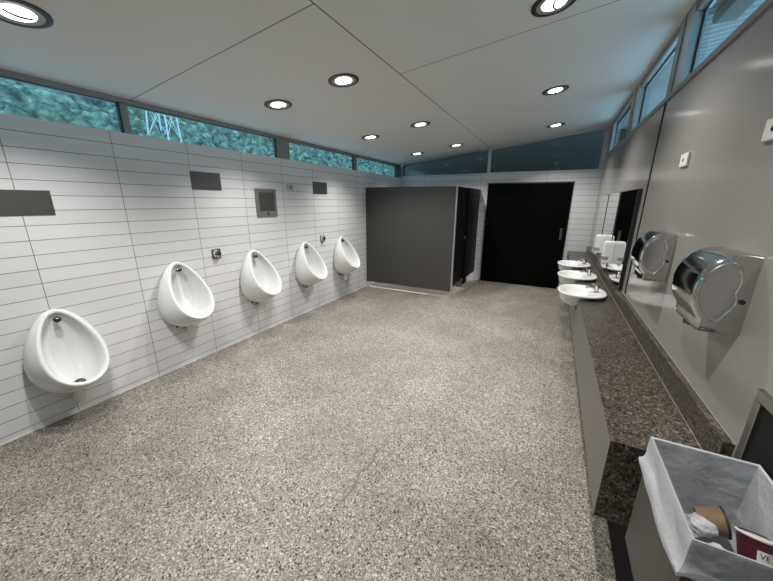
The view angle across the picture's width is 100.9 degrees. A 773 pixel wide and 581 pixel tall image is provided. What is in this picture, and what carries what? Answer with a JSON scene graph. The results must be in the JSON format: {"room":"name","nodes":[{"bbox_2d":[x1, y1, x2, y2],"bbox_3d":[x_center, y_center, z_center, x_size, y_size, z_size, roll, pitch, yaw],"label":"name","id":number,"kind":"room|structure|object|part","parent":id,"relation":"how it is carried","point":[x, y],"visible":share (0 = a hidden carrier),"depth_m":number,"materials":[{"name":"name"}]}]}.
{"room":"public restroom","nodes":[
{"label":"public restroom","id":0,"kind":"room"},
{"bbox_2d":[0,113,401,444],"bbox_3d":[-1.696,-0.511,3.851,0.200,2.140,8.489,8,17,26],"label":"wall","id":1,"kind":"structure","parent":0,"point":[127,208],"depth_m":2.77,"materials":[{"name":"white tile"}]},
{"bbox_2d":[0,189,55,215],"bbox_3d":[-2.434,-0.578,2.103,0.006,0.164,0.347,8,17,26],"label":"plate","id":2,"kind":"object","parent":1,"relation":"attached to","point":[12,202],"visible":1,"depth_m":2.13,"materials":[{"name":"grey metal"}]},
{"bbox_2d":[0,69,131,133],"bbox_3d":[-2.879,-1.042,1.249,0.128,0.261,3.195,8,17,26],"label":"window","id":3,"kind":"structure","parent":1,"relation":"in","point":[120,103],"depth_m":2.31,"materials":[{"name":"grey metal"}]},
{"bbox_2d":[23,309,109,402],"bbox_3d":[-2.280,0.509,2.332,0.357,0.736,0.449,8,17,26],"label":"urinal","id":4,"kind":"object","parent":1,"relation":"attached to","point":[63,352],"visible":1,"depth_m":2.35,"materials":[{"name":"white ceramic"}]},
{"bbox_2d":[157,262,214,336],"bbox_3d":[-1.866,0.102,3.049,0.357,0.736,0.449,8,17,26],"label":"urinal","id":5,"kind":"object","parent":1,"relation":"attached to","point":[184,300],"visible":1,"depth_m":3.06,"materials":[{"name":"white ceramic"}]},
{"bbox_2d":[0,282,374,445],"bbox_3d":[-1.610,0.530,4.091,0.006,0.006,8.489,8,17,26],"label":"trim","id":6,"kind":"structure","parent":1,"relation":"attached to","point":[374,282],"depth_m":2.91,"materials":[{"name":"white plastic"}]},
{"bbox_2d":[189,171,221,189],"bbox_3d":[-1.812,-1.100,3.211,0.006,0.169,0.318,8,17,26],"label":"plate","id":7,"kind":"object","parent":1,"relation":"attached to","point":[199,180],"visible":1,"depth_m":3.20,"materials":[{"name":"grey metal"}]},
{"bbox_2d":[126,99,289,159],"bbox_3d":[-1.730,-1.632,3.401,0.128,0.261,1.825,8,17,26],"label":"window","id":8,"kind":"structure","parent":1,"relation":"in","point":[281,144],"depth_m":3.29,"materials":[{"name":"grey metal"}]},
{"bbox_2d":[211,248,220,258],"bbox_3d":[-1.798,-0.390,3.397,0.048,0.104,0.104,8,17,26],"label":"button","id":9,"kind":"object","parent":1,"relation":"attached to","point":[216,253],"visible":1,"depth_m":3.38,"materials":[{"name":"silver metal"}]},
{"bbox_2d":[240,250,281,309],"bbox_3d":[-1.457,-0.109,3.817,0.357,0.736,0.449,8,17,26],"label":"urinal","id":10,"kind":"object","parent":1,"relation":"attached to","point":[260,281],"visible":1,"depth_m":3.82,"materials":[{"name":"white ceramic"}]},
{"bbox_2d":[254,188,277,216],"bbox_3d":[-1.467,-1.074,3.903,0.017,0.324,0.320,8,17,26],"label":"wall panel","id":11,"kind":"object","parent":1,"relation":"attached to","point":[265,199],"visible":1,"depth_m":3.89,"materials":[{"name":"grey metal"}]},
{"bbox_2d":[286,184,292,189],"bbox_3d":[-1.274,-1.364,4.214,0.013,0.076,0.120,8,17,26],"label":"wall socket","id":12,"kind":"object","parent":1,"relation":"attached to","point":[289,186],"visible":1,"depth_m":4.21,"materials":[{"name":"grey plastic"}]},
{"bbox_2d":[295,242,327,292],"bbox_3d":[-1.044,-0.321,4.590,0.357,0.736,0.449,8,17,26],"label":"urinal","id":13,"kind":"object","parent":1,"relation":"attached to","point":[310,268],"visible":1,"depth_m":4.55,"materials":[{"name":"white ceramic"}]},
{"bbox_2d":[312,182,326,193],"bbox_3d":[-0.989,-1.523,4.751,0.006,0.169,0.332,8,17,26],"label":"plate","id":14,"kind":"object","parent":1,"relation":"attached to","point":[318,187],"visible":1,"depth_m":4.74,"materials":[{"name":"grey metal"}]},
{"bbox_2d":[289,138,356,170],"bbox_3d":[-0.943,-2.037,4.876,0.128,0.261,1.615,8,17,26],"label":"window","id":15,"kind":"structure","parent":1,"relation":"in","point":[354,156],"depth_m":4.85,"materials":[{"name":"grey metal"}]},
{"bbox_2d":[320,235,325,241],"bbox_3d":[-0.976,-0.801,4.941,0.048,0.104,0.104,8,17,26],"label":"button","id":16,"kind":"object","parent":1,"relation":"attached to","point":[322,237],"visible":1,"depth_m":4.92,"materials":[{"name":"silver metal"}]},
{"bbox_2d":[334,236,359,279],"bbox_3d":[-0.631,-0.533,5.364,0.357,0.736,0.449,8,17,26],"label":"urinal","id":17,"kind":"object","parent":1,"relation":"attached to","point":[346,259],"visible":1,"depth_m":5.30,"materials":[{"name":"white ceramic"}]},
{"bbox_2d":[357,155,400,177],"bbox_3d":[-0.149,-2.445,6.364,0.128,0.261,1.854,8,17,26],"label":"window","id":18,"kind":"structure","parent":1,"relation":"in","point":[397,168],"depth_m":6.61,"materials":[{"name":"grey metal"}]},
{"bbox_2d":[0,279,615,580],"bbox_3d":[0.070,0.832,3.277,4.187,0.120,8.889,8,17,26],"label":"floor","id":19,"kind":"structure","parent":0,"point":[368,433],"depth_m":2.04,"materials":[{"name":"grey stone"}]},
{"bbox_2d":[366,186,479,297],"bbox_3d":[0.759,-1.064,6.394,1.784,1.874,1.574,8,17,26],"label":"toilet cubicle","id":20,"kind":"object","parent":19,"relation":"on","point":[425,237],"visible":1,"depth_m":5.72,"materials":[{"name":"grey laminate"}]},
{"bbox_3d":[1.136,-0.778,5.373,0.024,1.874,0.034,8,17,26],"label":"post","id":21,"kind":"part","parent":20,"relation":"part of","materials":[{"name":"silver metal"}]},
{"bbox_3d":[1.299,-0.962,5.675,0.024,1.668,0.710,8,17,26],"label":"door","id":22,"kind":"part","parent":20,"relation":"part of","materials":[{"name":"black laminate"}]},
{"bbox_3d":[1.732,-1.157,6.405,0.024,1.678,0.620,9,18,28],"label":"door","id":23,"kind":"part","parent":20,"relation":"part of","materials":[{"name":"black laminate"}]},
{"bbox_2d":[0,0,713,166],"bbox_3d":[0.075,-1.857,2.536,4.062,0.684,8.889,8,17,26],"label":"ceiling","id":24,"kind":"structure","parent":0,"point":[478,71],"depth_m":2.32,"materials":[{"name":"white paint"}]},
{"bbox_2d":[0,0,53,28],"bbox_3d":[-1.789,-1.342,1.544,0.254,0.036,0.256,9,18,30],"label":"recessed light","id":25,"kind":"object","parent":24,"relation":"in","point":[21,13],"visible":1,"depth_m":1.56,"materials":[{"name":"silver metal"}]},
{"bbox_2d":[0,3,37,21],"bbox_3d":[-1.788,-1.339,1.545,0.140,0.011,0.140,1,14,28],"label":"diffuser","id":26,"kind":"object","parent":25,"relation":"attached to","point":[14,12],"depth_m":1.54,"materials":[{"name":"white"}]},
{"bbox_2d":[264,99,291,109],"bbox_3d":[-1.015,-1.740,2.993,0.254,0.036,0.256,9,18,30],"label":"recessed light","id":27,"kind":"object","parent":24,"relation":"in","point":[276,104],"visible":1,"depth_m":2.97,"materials":[{"name":"silver metal"}]},
{"bbox_2d":[271,102,285,107],"bbox_3d":[-1.015,-1.737,2.994,0.140,0.011,0.140,1,14,28],"label":"diffuser","id":28,"kind":"object","parent":27,"relation":"attached to","point":[273,104],"depth_m":2.97,"materials":[{"name":"white plastic"}]},
{"bbox_2d":[328,73,358,86],"bbox_3d":[-0.354,-1.728,2.630,0.254,0.036,0.256,9,18,30],"label":"recessed light","id":29,"kind":"object","parent":24,"relation":"in","point":[343,79],"visible":1,"depth_m":2.61,"materials":[{"name":"silver metal"}]},
{"bbox_2d":[335,77,351,84],"bbox_3d":[-0.353,-1.724,2.630,0.140,0.011,0.140,1,14,28],"label":"diffuser","id":30,"kind":"object","parent":29,"relation":"attached to","point":[339,80],"depth_m":2.62,"materials":[{"name":"white"}]},
{"bbox_2d":[362,135,379,139],"bbox_3d":[-0.225,-2.147,4.475,0.254,0.036,0.256,9,18,30],"label":"recessed light","id":31,"kind":"object","parent":24,"relation":"in","point":[367,137],"visible":1,"depth_m":4.45,"materials":[{"name":"silver metal"}]},
{"bbox_2d":[410,152,423,154],"bbox_3d":[0.572,-2.556,5.967,0.254,0.036,0.256,9,18,30],"label":"recessed light","id":32,"kind":"object","parent":24,"relation":"in","point":[416,153],"visible":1,"depth_m":5.93,"materials":[{"name":"silver metal"}]},
{"bbox_2d":[410,121,429,127],"bbox_3d":[0.435,-2.133,4.107,0.254,0.036,0.256,9,18,30],"label":"recessed light","id":33,"kind":"object","parent":24,"relation":"in","point":[422,123],"visible":1,"depth_m":4.08,"materials":[{"name":"silver metal"}]},
{"bbox_2d":[449,143,463,146],"bbox_3d":[1.222,-2.538,5.581,0.254,0.036,0.256,9,18,30],"label":"recessed light","id":34,"kind":"object","parent":24,"relation":"in","point":[458,144],"visible":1,"depth_m":5.55,"materials":[{"name":"silver metal"}]},
{"bbox_2d":[531,0,575,16],"bbox_3d":[0.996,-1.704,1.896,0.254,0.036,0.256,9,18,30],"label":"recessed light","id":35,"kind":"object","parent":24,"relation":"in","point":[540,8],"visible":1,"depth_m":1.92,"materials":[{"name":"silver metal"}]},
{"bbox_2d":[541,0,566,11],"bbox_3d":[0.996,-1.701,1.897,0.140,0.011,0.140,1,14,28],"label":"diffuser","id":36,"kind":"object","parent":35,"relation":"attached to","point":[546,5],"depth_m":1.90,"materials":[{"name":"white"}]},
{"bbox_2d":[542,85,568,95],"bbox_3d":[1.779,-2.107,3.364,0.254,0.036,0.256,9,18,30],"label":"recessed light","id":37,"kind":"object","parent":24,"relation":"in","point":[557,89],"visible":1,"depth_m":3.34,"materials":[{"name":"silver metal"}]},
{"bbox_2d":[548,88,562,92],"bbox_3d":[1.780,-2.104,3.364,0.140,0.011,0.140,1,14,28],"label":"diffuser","id":38,"kind":"object","parent":37,"relation":"attached to","point":[555,90],"depth_m":3.35,"materials":[{"name":"white"}]},
{"bbox_2d":[547,123,564,127],"bbox_3d":[2.586,-2.522,4.875,0.254,0.036,0.256,9,18,30],"label":"recessed light","id":39,"kind":"object","parent":24,"relation":"in","point":[555,124],"visible":1,"depth_m":4.85,"materials":[{"name":"silver metal"}]},
{"bbox_2d":[402,170,601,285],"bbox_3d":[2.065,-1.294,6.695,3.787,2.172,0.200,8,17,26],"label":"wall","id":40,"kind":"structure","parent":0,"point":[587,182],"depth_m":5.96,"materials":[{"name":"white tile"}]},
{"bbox_2d":[402,149,488,175],"bbox_3d":[1.195,-2.672,6.732,1.855,0.454,0.085,8,17,26],"label":"window","id":41,"kind":"structure","parent":40,"relation":"in","point":[486,150],"depth_m":6.71,"materials":[{"name":"grey metal"}]},
{"bbox_2d":[480,181,574,288],"bbox_3d":[2.677,-1.081,6.278,1.515,1.990,0.054,8,17,26],"label":"door","id":42,"kind":"structure","parent":40,"relation":"in","point":[526,223],"depth_m":6.24,"materials":[{"name":"black paint"}]},
{"bbox_3d":[2.688,-2.032,6.026,1.515,0.022,0.029,8,17,26],"label":"rail","id":43,"kind":"part","parent":42,"relation":"part of","materials":[{"name":"grey metal"}]},
{"bbox_2d":[487,126,609,173],"bbox_3d":[2.879,-2.542,5.869,1.932,0.684,0.085,8,17,26],"label":"window","id":44,"kind":"structure","parent":40,"relation":"attached to","point":[606,129],"depth_m":5.69,"materials":[{"name":"silver metal"}]},
{"bbox_2d":[589,5,772,457],"bbox_3d":[1.850,-0.097,2.072,0.200,2.335,8.489,8,17,26],"label":"wall","id":45,"kind":"structure","parent":0,"point":[723,197],"depth_m":1.41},
{"bbox_2d":[592,194,608,258],"bbox_3d":[3.097,-0.936,4.616,0.032,0.866,0.809,8,17,26],"label":"wall mirror","id":46,"kind":"object","parent":45,"relation":"attached to","point":[604,198],"visible":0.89,"depth_m":4.56,"materials":[{"name":"silver metal"}]},
{"bbox_2d":[604,122,612,158],"bbox_3d":[3.691,-2.453,5.260,0.070,0.521,0.429,8,17,26],"label":"window","id":47,"kind":"structure","parent":45,"relation":"in","point":[612,122],"depth_m":5.27,"materials":[{"name":"silver metal"}]},
{"bbox_2d":[597,192,620,270],"bbox_3d":[2.707,-0.736,3.885,0.032,0.866,0.894,8,17,26],"label":"wall mirror","id":48,"kind":"object","parent":45,"relation":"attached to","point":[613,200],"visible":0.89,"depth_m":3.78,"materials":[{"name":"silver metal"}]},
{"bbox_2d":[593,234,605,253],"bbox_3d":[2.683,-0.580,4.032,0.098,0.247,0.115,8,17,26],"label":"soap dispenser","id":49,"kind":"object","parent":48,"relation":"attached to","point":[600,239],"visible":0.97,"depth_m":3.99,"materials":[{"name":"white plastic"}]},
{"bbox_2d":[607,520,633,580],"bbox_3d":[1.678,1.002,2.465,0.172,0.006,8.489,8,17,26],"label":"trim","id":50,"kind":"structure","parent":45,"relation":"attached to","point":[617,532],"depth_m":1.53,"materials":[{"name":"black rubber"}]},
{"bbox_2d":[606,90,634,156],"bbox_3d":[3.207,-2.211,4.366,0.082,0.527,1.660,8,17,26],"label":"window","id":51,"kind":"structure","parent":45,"relation":"in","point":[619,125],"depth_m":4.51,"materials":[{"name":"grey metal"}]},
{"bbox_3d":[3.575,-2.397,5.051,0.078,0.459,0.060,8,17,26],"label":"post","id":52,"kind":"part","parent":51,"relation":"part of","materials":[{"name":"grey metal"}]},
{"bbox_3d":[3.176,-2.157,4.263,0.006,0.414,1.430,8,17,26],"label":"pane","id":53,"kind":"part","parent":51,"relation":"part of","materials":[{"name":"clear glass"}]},
{"bbox_2d":[606,189,642,288],"bbox_3d":[2.305,-0.529,3.133,0.032,0.866,0.859,8,17,26],"label":"wall mirror","id":54,"kind":"object","parent":45,"relation":"attached to","point":[629,202],"visible":1,"depth_m":2.94,"materials":[{"name":"black mirror"}]},
{"bbox_2d":[600,241,615,263],"bbox_3d":[2.325,-0.396,3.363,0.098,0.247,0.115,8,17,26],"label":"soap dispenser","id":55,"kind":"object","parent":54,"relation":"attached to","point":[608,246],"visible":1,"depth_m":3.32,"materials":[{"name":"white plastic"}]},
{"bbox_2d":[624,102,665,293],"bbox_3d":[2.055,-0.685,2.550,0.006,1.475,0.030,8,17,26],"label":"trim","id":56,"kind":"structure","parent":45,"relation":"attached to","point":[665,102],"depth_m":2.50,"materials":[{"name":"black"}]},
{"bbox_2d":[566,246,734,526],"bbox_3d":[2.277,0.057,3.576,0.324,0.479,5.587,8,17,26],"label":"countertop","id":57,"kind":"structure","parent":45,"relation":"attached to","point":[632,391],"depth_m":1.50,"materials":[{"name":"stone"}]},
{"bbox_2d":[557,258,590,270],"bbox_3d":[2.680,-0.353,4.574,0.418,0.240,0.508,8,17,26],"label":"basin","id":58,"kind":"object","parent":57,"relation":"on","point":[563,264],"visible":0.7,"depth_m":4.51,"materials":[{"name":"white ceramic"}]},
{"bbox_2d":[577,258,585,263],"bbox_3d":[2.758,-0.418,4.514,0.122,0.081,0.050,8,17,26],"label":"tap","id":59,"kind":"object","parent":58,"relation":"on","point":[584,260],"depth_m":4.50,"materials":[{"name":"silver metal"}]},
{"bbox_2d":[558,268,597,284],"bbox_3d":[2.302,-0.159,3.867,0.418,0.240,0.508,8,17,26],"label":"basin","id":60,"kind":"object","parent":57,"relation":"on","point":[565,276],"visible":0.87,"depth_m":3.81,"materials":[{"name":"white ceramic"}]},
{"bbox_2d":[580,268,591,275],"bbox_3d":[2.380,-0.224,3.807,0.122,0.081,0.050,8,17,26],"label":"tap","id":61,"kind":"object","parent":60,"relation":"on","point":[589,271],"depth_m":3.79,"materials":[{"name":"silver metal"}]},
{"bbox_2d":[558,283,606,305],"bbox_3d":[1.927,0.034,3.164,0.418,0.240,0.508,8,17,26],"label":"basin","id":62,"kind":"object","parent":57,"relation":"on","point":[570,294],"visible":0.88,"depth_m":3.11,"materials":[{"name":"white ceramic"}]},
{"bbox_2d":[586,283,599,291],"bbox_3d":[2.005,-0.032,3.104,0.122,0.081,0.050,8,17,26],"label":"tap","id":63,"kind":"object","parent":62,"relation":"on","point":[596,289],"depth_m":3.09,"materials":[{"name":"silver metal"}]},
{"bbox_2d":[624,21,682,139],"bbox_3d":[2.461,-1.827,2.968,0.082,0.527,1.600,8,17,26],"label":"window","id":64,"kind":"structure","parent":45,"relation":"in","point":[635,121],"depth_m":3.14,"materials":[{"name":"grey metal"}]},
{"bbox_3d":[2.792,-1.994,3.585,0.078,0.459,0.160,8,17,26],"label":"post","id":65,"kind":"part","parent":64,"relation":"part of","materials":[{"name":"grey metal"}]},
{"bbox_2d":[631,230,677,282],"bbox_3d":[1.611,-0.216,1.951,0.149,0.295,0.271,8,17,26],"label":"dryer","id":66,"kind":"object","parent":45,"relation":"attached to","point":[652,253],"visible":1,"depth_m":1.85,"materials":[{"name":"silver metal"}]},
{"bbox_3d":[1.542,-0.198,1.842,0.109,0.216,0.010,8,17,26],"label":"plate","id":67,"kind":"part","parent":66,"relation":"part of","materials":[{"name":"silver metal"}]},
{"bbox_2d":[625,474,694,580],"bbox_3d":[0.875,0.732,0.862,0.256,0.423,0.357,8,17,26],"label":"waste bin","id":68,"kind":"object","parent":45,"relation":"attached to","point":[649,561],"visible":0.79,"depth_m":0.96,"materials":[{"name":"silver metal"}]},
{"bbox_2d":[639,436,772,580],"bbox_3d":[0.863,0.645,0.845,0.263,0.254,0.390,8,17,26],"label":"liner","id":69,"kind":"object","parent":68,"relation":"in","point":[677,477],"visible":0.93,"depth_m":0.91,"materials":[{"name":"white"}]},
{"bbox_2d":[686,512,718,537],"bbox_3d":[0.898,0.669,0.910,0.068,0.050,0.066,8,17,26],"label":"tissue","id":70,"kind":"object","parent":69,"relation":"in","point":[701,526],"visible":0.95,"depth_m":0.89,"materials":[{"name":"grey paper"}]},
{"bbox_2d":[693,506,731,539],"bbox_3d":[0.939,0.661,0.920,0.081,0.085,0.080,8,17,26],"label":"paper cup","id":71,"kind":"object","parent":69,"relation":"in","point":[717,516],"visible":0.83,"depth_m":0.90,"materials":[{"name":"brown paper"}]},
{"bbox_2d":[708,542,725,549],"bbox_3d":[0.891,0.706,0.855,0.055,0.039,0.052,8,17,26],"label":"tissue","id":72,"kind":"object","parent":69,"relation":"in","point":[712,543],"visible":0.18,"depth_m":0.86,"materials":[{"name":"grey paper"}]},
{"bbox_2d":[734,526,772,566],"bbox_3d":[0.936,0.672,0.818,0.107,0.120,0.079,-13,20,-39],"label":"coffee cup","id":73,"kind":"object","parent":69,"relation":"in","point":[749,544],"visible":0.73,"depth_m":0.80,"materials":[{"name":"red paper"}]},
{"bbox_2d":[586,246,734,456],"bbox_3d":[2.408,-0.099,3.463,0.028,0.112,5.587,8,17,26],"label":"backsplash","id":74,"kind":"structure","parent":45,"relation":"attached to","point":[709,434],"depth_m":1.47,"materials":[{"name":"stone"}]},
{"bbox_2d":[679,152,690,167],"bbox_3d":[1.691,-0.741,1.811,0.017,0.072,0.116,8,17,26],"label":"plate","id":75,"kind":"object","parent":45,"relation":"attached to","point":[684,161],"visible":1,"depth_m":1.79,"materials":[{"name":"white plastic"}]},
{"bbox_2d":[671,247,763,335],"bbox_3d":[1.218,-0.010,1.215,0.149,0.295,0.271,8,17,26],"label":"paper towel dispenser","id":76,"kind":"object","parent":45,"relation":"attached to","point":[713,288],"visible":1,"depth_m":1.11,"materials":[{"name":"silver metal"}]},
{"bbox_3d":[1.149,0.008,1.106,0.109,0.216,0.010,8,17,26],"label":"plate","id":77,"kind":"part","parent":76,"relation":"part of","materials":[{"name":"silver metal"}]},
{"bbox_2d":[664,0,772,102],"bbox_3d":[1.717,-1.445,1.575,0.082,0.527,1.650,8,17,26],"label":"window","id":78,"kind":"structure","parent":45,"relation":"in","point":[692,28],"depth_m":2.04,"materials":[{"name":"grey metal"}]},
{"bbox_3d":[2.072,-1.624,2.235,0.078,0.459,0.110,8,17,26],"label":"post","id":79,"kind":"part","parent":78,"relation":"part of","materials":[{"name":"grey metal"}]},
{"bbox_3d":[1.698,-1.429,1.526,0.070,0.459,1.540,8,17,26],"label":"sash","id":80,"kind":"part","parent":78,"relation":"part of","materials":[{"name":"silver metal"}]},
{"bbox_2d":[734,388,772,480],"bbox_3d":[0.989,0.668,0.794,0.012,0.635,0.580,8,17,26],"label":"waste recess","id":81,"kind":"object","parent":45,"relation":"attached to","point":[755,445],"visible":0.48,"depth_m":0.94,"materials":[{"name":"silver metal"}]},
{"bbox_2d":[761,118,772,141],"bbox_3d":[1.291,-0.540,1.060,0.017,0.072,0.116,8,17,26],"label":"plate","id":82,"kind":"object","parent":45,"relation":"attached to","point":[768,131],"visible":1,"depth_m":1.08,"materials":[{"name":"white plastic"}]},
{"label":"outside","id":83,"kind":"structure","parent":0,"visible":0},
{"bbox_2d":[0,78,393,175],"bbox_3d":[-15.692,-28.854,63.917,35.198,24.129,168.446,8,17,26],"label":"forest canopy","id":84,"kind":"object","parent":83,"point":[16,98],"visible":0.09,"depth_m":35.04,"materials":[{"name":"green plant"}]},
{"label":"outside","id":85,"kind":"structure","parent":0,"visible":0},
{"bbox_2d":[642,0,764,119],"bbox_3d":[3.572,-2.061,2.127,2.513,0.382,11.085,8,17,26],"label":"soffit","id":86,"kind":"structure","parent":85,"point":[714,34],"depth_m":2.67,"materials":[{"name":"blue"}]},
{"bbox_2d":[712,0,755,23],"bbox_3d":[2.161,-1.781,1.911,0.140,0.070,0.590,8,17,26],"label":"floodlight","id":87,"kind":"object","parent":86,"relation":"attached to","point":[730,10],"visible":1,"depth_m":2.03,"materials":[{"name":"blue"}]},
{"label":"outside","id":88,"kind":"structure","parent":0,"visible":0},
{"bbox_2d":[145,111,181,141],"bbox_3d":[-23.670,-19.339,33.338,2.545,12.434,2.549,1,16,1],"label":"lattice tower","id":89,"kind":"structure","parent":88,"point":[165,119],"depth_m":33.40,"materials":[{"name":"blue metal"}]},
{"bbox_3d":[-24.594,-18.920,32.544,0.996,12.010,0.141,-14,21,-42],"label":"leg","id":90,"kind":"part","parent":89,"relation":"part of","materials":[{"name":"silver metal"}]},
{"bbox_3d":[-22.794,-18.898,32.503,0.132,12.011,0.998,-14,21,-42],"label":"leg","id":91,"kind":"part","parent":89,"relation":"part of","materials":[{"name":"silver metal"}]},
{"bbox_3d":[-22.749,-19.379,34.237,0.991,12.010,0.147,-14,21,-42],"label":"leg","id":92,"kind":"part","parent":89,"relation":"part of","materials":[{"name":"silver metal"}]},
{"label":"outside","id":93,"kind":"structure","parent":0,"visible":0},
{"bbox_2d":[401,130,604,177],"bbox_3d":[2.438,-2.228,6.836,4.687,3.900,0.200,8,17,26],"label":"wall","id":94,"kind":"structure","parent":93,"point":[582,151],"depth_m":6.35,"materials":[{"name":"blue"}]}
]}

